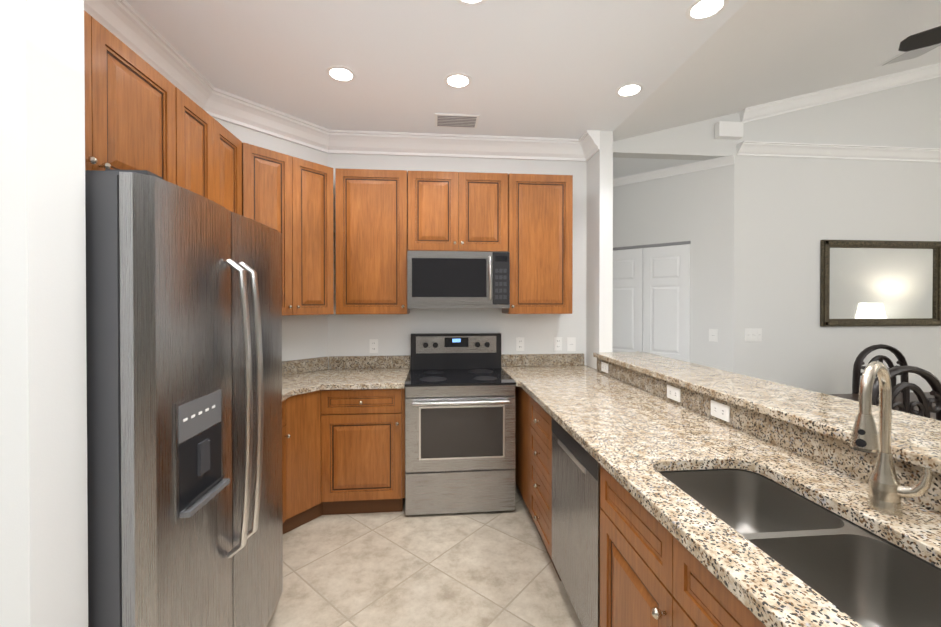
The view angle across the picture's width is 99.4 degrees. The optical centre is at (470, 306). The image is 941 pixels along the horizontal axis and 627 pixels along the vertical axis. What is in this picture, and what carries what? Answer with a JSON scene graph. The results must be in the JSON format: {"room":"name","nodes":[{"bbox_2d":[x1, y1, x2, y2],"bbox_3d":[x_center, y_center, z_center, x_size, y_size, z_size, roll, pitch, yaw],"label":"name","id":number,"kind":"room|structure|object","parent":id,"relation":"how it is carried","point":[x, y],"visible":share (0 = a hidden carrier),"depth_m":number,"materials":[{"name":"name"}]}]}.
{"room":"kitchen","nodes":[
{"label":"kitchen","id":0,"kind":"room"},
{"bbox_2d":[0,0,87,626],"bbox_3d":[-2.273,0.029,0.760,2.740,2.850,0.136,0,0,-5],"label":"wall","id":1,"kind":"structure","parent":0,"point":[43,491],"depth_m":0.84,"materials":[{"name":"white paint"}]},
{"bbox_2d":[84,0,599,161],"bbox_3d":[-0.297,-1.332,2.186,2.850,0.150,2.374,0,0,-5],"label":"crown molding","id":2,"kind":"structure","parent":1,"relation":"attached to","point":[129,26],"depth_m":3.08,"materials":[{"name":"white wood"}]},
{"bbox_2d":[213,117,327,360],"bbox_3d":[-1.512,0.012,2.994,0.100,2.850,1.305,0,1,40],"label":"wall","id":3,"kind":"structure","parent":0,"point":[304,336],"depth_m":3.11,"materials":[{"name":"white paint"}]},
{"bbox_2d":[180,91,241,214],"bbox_3d":[-1.561,-0.481,2.142,0.317,1.100,0.701,0,0,-5],"label":"upper cabinet","id":4,"kind":"object","parent":3,"relation":"attached to","point":[210,154],"depth_m":2.14,"materials":[{"name":"brown wood"}]},
{"bbox_2d":[242,142,333,315],"bbox_3d":[-1.336,-0.486,2.842,0.354,1.100,0.897,0,1,40],"label":"upper cabinet","id":5,"kind":"object","parent":3,"relation":"attached to","point":[289,198],"visible":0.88,"depth_m":2.78,"materials":[{"name":"brown wood"}]},
{"bbox_2d":[267,482,581,626],"bbox_3d":[1.279,1.480,1.248,9.700,0.060,8.400,0,0,-5],"label":"floor","id":6,"kind":"structure","parent":0,"point":[466,569],"depth_m":2.15,"materials":[{"name":"tile"}]},
{"bbox_2d":[85,169,282,626],"bbox_3d":[-1.197,0.543,1.428,0.862,1.788,0.919,0,0,-5],"label":"refrigerator","id":7,"kind":"object","parent":6,"relation":"on","point":[184,378],"visible":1,"depth_m":1.11,"materials":[{"name":"grey metal"}]},
{"bbox_2d":[282,400,285,533],"bbox_3d":[-1.422,1.006,2.178,0.597,0.872,0.584,0,0,-5],"label":"base cabinet","id":8,"kind":"object","parent":6,"relation":"on","point":[283,402],"depth_m":2.46,"materials":[{"name":"brown wood"}]},
{"bbox_2d":[286,390,329,532],"bbox_3d":[-1.374,1.001,2.854,0.812,0.872,0.877,0,0,-5],"label":"base cabinet","id":9,"kind":"object","parent":6,"relation":"on","point":[307,414],"depth_m":2.62,"materials":[{"name":"brown wood"}]},
{"bbox_2d":[282,355,409,400],"bbox_3d":[-1.101,0.492,2.613,1.316,0.143,1.401,0,0,-5],"label":"countertop","id":10,"kind":"structure","parent":9,"relation":"on","point":[302,376],"depth_m":3.05,"materials":[{"name":"stone"}]},
{"bbox_2d":[330,388,405,514],"bbox_3d":[-0.762,1.000,3.035,0.562,0.872,0.626,0,0,-5],"label":"base cabinet","id":11,"kind":"object","parent":6,"relation":"on","point":[343,451],"depth_m":2.73,"materials":[{"name":"brown wood"}]},
{"bbox_2d":[405,333,515,514],"bbox_3d":[-0.092,0.834,3.040,0.763,1.204,0.719,0,0,-5],"label":"range","id":12,"kind":"object","parent":6,"relation":"on","point":[459,422],"visible":1,"depth_m":2.74,"materials":[{"name":"silver metal"}]},
{"bbox_2d":[515,386,527,505],"bbox_3d":[0.697,1.000,3.040,0.707,0.872,0.872,0,0,-5],"label":"base cabinet","id":13,"kind":"object","parent":6,"relation":"on","point":[520,395],"depth_m":2.82,"materials":[{"name":"brown wood"}]},
{"bbox_2d":[501,353,940,626],"bbox_3d":[0.780,0.494,1.863,0.762,0.149,3.227,0,0,-5],"label":"countertop","id":14,"kind":"structure","parent":13,"relation":"on","point":[633,433],"depth_m":1.35,"materials":[{"name":"stone"}]},
{"bbox_2d":[601,362,607,372],"bbox_3d":[1.028,0.469,3.056,0.008,0.070,0.115,0,0,-5],"label":"outlet","id":15,"kind":"object","parent":14,"relation":"attached to","point":[604,367],"visible":1,"depth_m":3.06,"materials":[{"name":"white plastic"}]},
{"bbox_2d":[667,385,679,401],"bbox_3d":[1.106,0.475,2.174,0.008,0.070,0.115,0,0,-5],"label":"outlet","id":16,"kind":"object","parent":14,"relation":"attached to","point":[673,393],"visible":1,"depth_m":2.17,"materials":[{"name":"white plastic"}]},
{"bbox_2d":[711,400,729,421],"bbox_3d":[1.137,0.478,1.821,0.008,0.070,0.115,0,0,-5],"label":"outlet","id":17,"kind":"object","parent":14,"relation":"attached to","point":[720,411],"visible":1,"depth_m":1.81,"materials":[{"name":"white plastic"}]},
{"bbox_2d":[659,469,940,626],"bbox_3d":[0.824,0.684,1.011,0.427,0.215,0.804,0,0,-5],"label":"sink","id":18,"kind":"object","parent":14,"relation":"in","point":[863,577],"visible":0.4,"depth_m":1.00,"materials":[{"name":"silver metal"}]},
{"bbox_2d":[850,361,932,515],"bbox_3d":[1.038,0.338,1.021,0.201,0.396,0.122,0,0,-5],"label":"faucet","id":19,"kind":"object","parent":14,"relation":"on","point":[887,490],"visible":1,"depth_m":1.02,"materials":[{"name":"silver metal"}]},
{"bbox_2d":[551,417,600,626],"bbox_3d":[0.734,1.010,1.809,0.585,0.868,0.594,0,0,-5],"label":"dishwasher","id":20,"kind":"object","parent":6,"relation":"on","point":[576,507],"visible":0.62,"depth_m":1.70,"materials":[{"name":"grey metal"}]},
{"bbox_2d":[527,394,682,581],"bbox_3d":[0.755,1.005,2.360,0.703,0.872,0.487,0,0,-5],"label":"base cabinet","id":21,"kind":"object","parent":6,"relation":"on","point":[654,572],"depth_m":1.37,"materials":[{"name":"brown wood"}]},
{"bbox_2d":[852,344,908,393],"bbox_3d":[3.293,0.871,2.985,0.466,1.133,0.458,0,0,-5],"label":"dining chair","id":22,"kind":"object","parent":6,"relation":"on","point":[859,362],"visible":0.23,"depth_m":3.17,"materials":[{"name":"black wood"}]},
{"bbox_2d":[828,392,935,418],"bbox_3d":[3.120,1.060,2.673,2.380,0.760,0.860,0,0,-5],"label":"dining table","id":23,"kind":"object","parent":6,"relation":"on","point":[898,398],"depth_m":2.96,"materials":[{"name":"brown wood"}]},
{"bbox_2d":[872,365,940,420],"bbox_3d":[2.269,0.876,2.298,0.466,1.133,0.458,0,0,-5],"label":"dining chair","id":24,"kind":"object","parent":6,"relation":"on","point":[924,405],"visible":0.27,"depth_m":2.08,"materials":[{"name":"black wood"}]},
{"bbox_2d":[125,0,940,140],"bbox_3d":[1.283,-2.087,1.172,9.900,1.374,8.500,0,0,-5],"label":"ceiling","id":25,"kind":"structure","parent":0,"point":[551,68],"depth_m":2.34,"materials":[{"name":"white paint"}]},
{"bbox_2d":[326,65,355,82],"bbox_3d":[-0.785,-1.406,2.420,0.176,0.004,0.176,0,0,-5],"label":"recessed light","id":26,"kind":"object","parent":25,"relation":"in","point":[343,74],"visible":1,"depth_m":2.42,"materials":[{"name":"white"}]},
{"bbox_2d":[435,113,479,127],"bbox_3d":[-0.106,-1.408,3.035,0.330,0.009,0.205,0,0,-5],"label":"ceiling vent","id":27,"kind":"object","parent":25,"relation":"in","point":[457,120],"visible":1,"depth_m":3.02,"materials":[{"name":"white metal"}]},
{"bbox_2d":[444,73,471,88],"bbox_3d":[-0.078,-1.407,2.493,0.176,0.004,0.176,0,0,-5],"label":"recessed light","id":28,"kind":"object","parent":25,"relation":"in","point":[457,80],"visible":1,"depth_m":2.49,"materials":[{"name":"white"}]},
{"bbox_2d":[456,0,486,6],"bbox_3d":[0.005,-1.402,1.777,0.176,0.004,0.176,0,0,-5],"label":"recessed light","id":29,"kind":"object","parent":25,"relation":"in","point":[471,3],"visible":1,"depth_m":1.84,"materials":[{"name":"white"}]},
{"bbox_2d":[615,83,643,97],"bbox_3d":[1.036,-1.408,2.601,0.176,0.004,0.176,0,0,-5],"label":"recessed light","id":30,"kind":"object","parent":25,"relation":"in","point":[629,90],"visible":1,"depth_m":2.60,"materials":[{"name":"white"}]},
{"bbox_2d":[686,0,728,20],"bbox_3d":[1.111,-1.402,1.875,0.176,0.004,0.176,0,0,-5],"label":"recessed light","id":31,"kind":"object","parent":25,"relation":"in","point":[699,10],"visible":1,"depth_m":1.89,"materials":[{"name":"white"}]},
{"bbox_2d":[898,26,940,51],"bbox_3d":[2.850,-1.543,1.746,1.202,0.519,1.202,0,0,-5],"label":"ceiling fan","id":32,"kind":"object","parent":25,"relation":"hanging from","point":[929,37],"visible":1,"depth_m":2.12,"materials":[{"name":"grey"}]},
{"bbox_2d":[586,131,612,368],"bbox_3d":[1.024,0.005,4.051,0.110,2.850,1.650,0,0,-5],"label":"wall","id":33,"kind":"structure","parent":0,"point":[599,286],"depth_m":3.23,"materials":[{"name":"white paint"}]},
{"bbox_2d":[327,77,940,393],"bbox_3d":[1.969,-0.767,3.642,8.100,4.400,0.120,0,0,-5],"label":"wall","id":34,"kind":"structure","parent":0,"point":[790,213],"depth_m":3.67,"materials":[{"name":"white paint"}]},
{"bbox_2d":[369,339,377,352],"bbox_3d":[-0.810,0.335,3.339,0.070,0.115,0.008,0,0,-5],"label":"electrical outlet","id":35,"kind":"object","parent":34,"relation":"attached to","point":[373,345],"visible":1,"depth_m":3.34,"materials":[{"name":"white plastic"}]},
{"bbox_2d":[335,168,418,313],"bbox_3d":[-0.732,-0.489,3.183,0.600,1.100,0.317,0,0,-5],"label":"upper cabinet","id":36,"kind":"object","parent":34,"relation":"attached to","point":[386,220],"depth_m":3.03,"materials":[{"name":"brown wood"}]},
{"bbox_2d":[419,171,510,251],"bbox_3d":[-0.107,-0.733,3.236,0.777,0.613,0.317,0,0,-5],"label":"upper cabinet","id":37,"kind":"object","parent":34,"relation":"attached to","point":[459,211],"depth_m":3.08,"materials":[{"name":"brown wood"}]},
{"bbox_2d":[407,251,509,308],"bbox_3d":[-0.101,-0.199,3.176,0.773,0.430,0.445,0,0,-5],"label":"microwave","id":38,"kind":"object","parent":37,"relation":"attached to","point":[450,279],"visible":1,"depth_m":2.99,"materials":[{"name":"silver metal"}]},
{"bbox_2d":[516,338,523,350],"bbox_3d":[0.430,0.329,3.449,0.070,0.115,0.008,0,0,-5],"label":"electrical outlet","id":39,"kind":"object","parent":34,"relation":"attached to","point":[519,344],"visible":1,"depth_m":3.45,"materials":[{"name":"white plastic"}]},
{"bbox_2d":[502,173,572,313],"bbox_3d":[0.508,-0.490,3.293,0.581,1.100,0.317,0,0,-5],"label":"upper cabinet","id":40,"kind":"object","parent":34,"relation":"attached to","point":[541,254],"depth_m":3.14,"materials":[{"name":"brown wood"}]},
{"bbox_2d":[554,337,561,350],"bbox_3d":[0.764,0.329,3.478,0.070,0.115,0.008,0,0,-5],"label":"electrical outlet","id":41,"kind":"object","parent":34,"relation":"attached to","point":[557,343],"visible":1,"depth_m":3.48,"materials":[{"name":"white plastic"}]},
{"bbox_2d":[567,337,575,350],"bbox_3d":[0.884,0.334,3.489,0.075,0.120,0.008,0,0,-5],"label":"light switch","id":42,"kind":"object","parent":34,"relation":"attached to","point":[571,343],"visible":1,"depth_m":3.49,"materials":[{"name":"white plastic"}]},
{"bbox_2d":[715,121,742,139],"bbox_3d":[2.316,-1.574,3.574,0.230,0.135,0.064,0,0,-5],"label":"box","id":43,"kind":"object","parent":34,"relation":"attached to","point":[728,130],"visible":1,"depth_m":3.54,"materials":[{"name":"white"}]},
{"bbox_2d":[745,328,761,341],"bbox_3d":[2.582,0.263,3.638,0.160,0.118,0.008,0,0,-5],"label":"light switch","id":44,"kind":"object","parent":34,"relation":"attached to","point":[753,334],"visible":1,"depth_m":3.64,"materials":[{"name":"white plastic"}]},
{"bbox_2d":[737,141,940,162],"bbox_3d":[4.164,-1.415,3.727,3.510,0.095,0.090,0,0,-5],"label":"crown molding","id":45,"kind":"structure","parent":34,"relation":"attached to","point":[812,150],"depth_m":3.65,"materials":[{"name":"white"}]},
{"bbox_2d":[739,63,940,122],"bbox_3d":[4.187,-2.162,3.728,3.516,1.009,0.080,0,0,-5],"label":"crown molding","id":46,"kind":"structure","parent":34,"relation":"attached to","point":[813,99],"depth_m":3.65,"materials":[{"name":"white wood"}]},
{"bbox_2d":[820,240,940,325],"bbox_3d":[3.859,-0.213,3.731,1.240,0.800,0.040,0,0,-5],"label":"framed mirror","id":47,"kind":"object","parent":34,"relation":"attached to","point":[877,283],"visible":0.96,"depth_m":3.73,"materials":[{"name":"mirror glass"},{"name":"dark wood"}]},
{"bbox_2d":[613,157,704,178],"bbox_3d":[1.719,-1.402,4.303,1.320,0.080,1.250,0,0,-5],"label":"ceiling soffit","id":48,"kind":"structure","parent":0,"point":[623,167],"depth_m":3.83,"materials":[{"name":"white paint"}]},
{"bbox_2d":[613,164,733,371],"bbox_3d":[1.715,0.023,4.257,1.850,2.810,0.100,0,1,40],"label":"wall","id":49,"kind":"structure","parent":0,"point":[696,208],"depth_m":3.80,"materials":[{"name":"white paint"}]},
{"bbox_2d":[612,241,690,361],"bbox_3d":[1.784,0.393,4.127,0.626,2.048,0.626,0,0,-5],"label":"bifold closet door","id":50,"kind":"structure","parent":49,"relation":"in","point":[651,300],"depth_m":4.05,"materials":[{"name":"grey wood"}]},
{"bbox_2d":[613,155,733,186],"bbox_3d":[1.686,-1.326,4.171,1.796,0.070,0.055,0,1,40],"label":"crown molding","id":51,"kind":"structure","parent":49,"relation":"attached to","point":[688,168],"depth_m":3.90,"materials":[{"name":"white"}]},
{"bbox_2d":[709,329,717,341],"bbox_3d":[2.266,0.272,3.726,0.070,0.115,0.008,0,1,40],"label":"light switch","id":52,"kind":"object","parent":49,"relation":"attached to","point":[713,334],"visible":1,"depth_m":3.72,"materials":[{"name":"white plastic"}]},
{"bbox_3d":[-1.786,0.018,2.174,0.120,2.850,2.594,0,0,-5],"label":"wall","id":53,"kind":"structure","parent":0,"visible":0},
{"bbox_2d":[84,10,179,185],"bbox_3d":[-1.495,-0.736,1.395,0.317,0.580,0.918,0,0,-5],"label":"upper cabinet","id":54,"kind":"object","parent":53,"relation":"attached to","point":[141,113],"depth_m":1.56,"materials":[{"name":"brown wood"}]},
{"bbox_3d":[1.227,0.934,1.767,0.110,1.025,2.950,0,0,-5],"label":"wall","id":55,"kind":"structure","parent":0,"visible":0},
{"bbox_2d":[593,352,940,473],"bbox_3d":[1.337,0.401,1.770,0.440,0.034,2.946,0,0,-5],"label":"bar","id":56,"kind":"object","parent":55,"relation":"on","point":[916,440],"visible":1,"depth_m":1.60,"materials":[{"name":"stone"}]}
]}

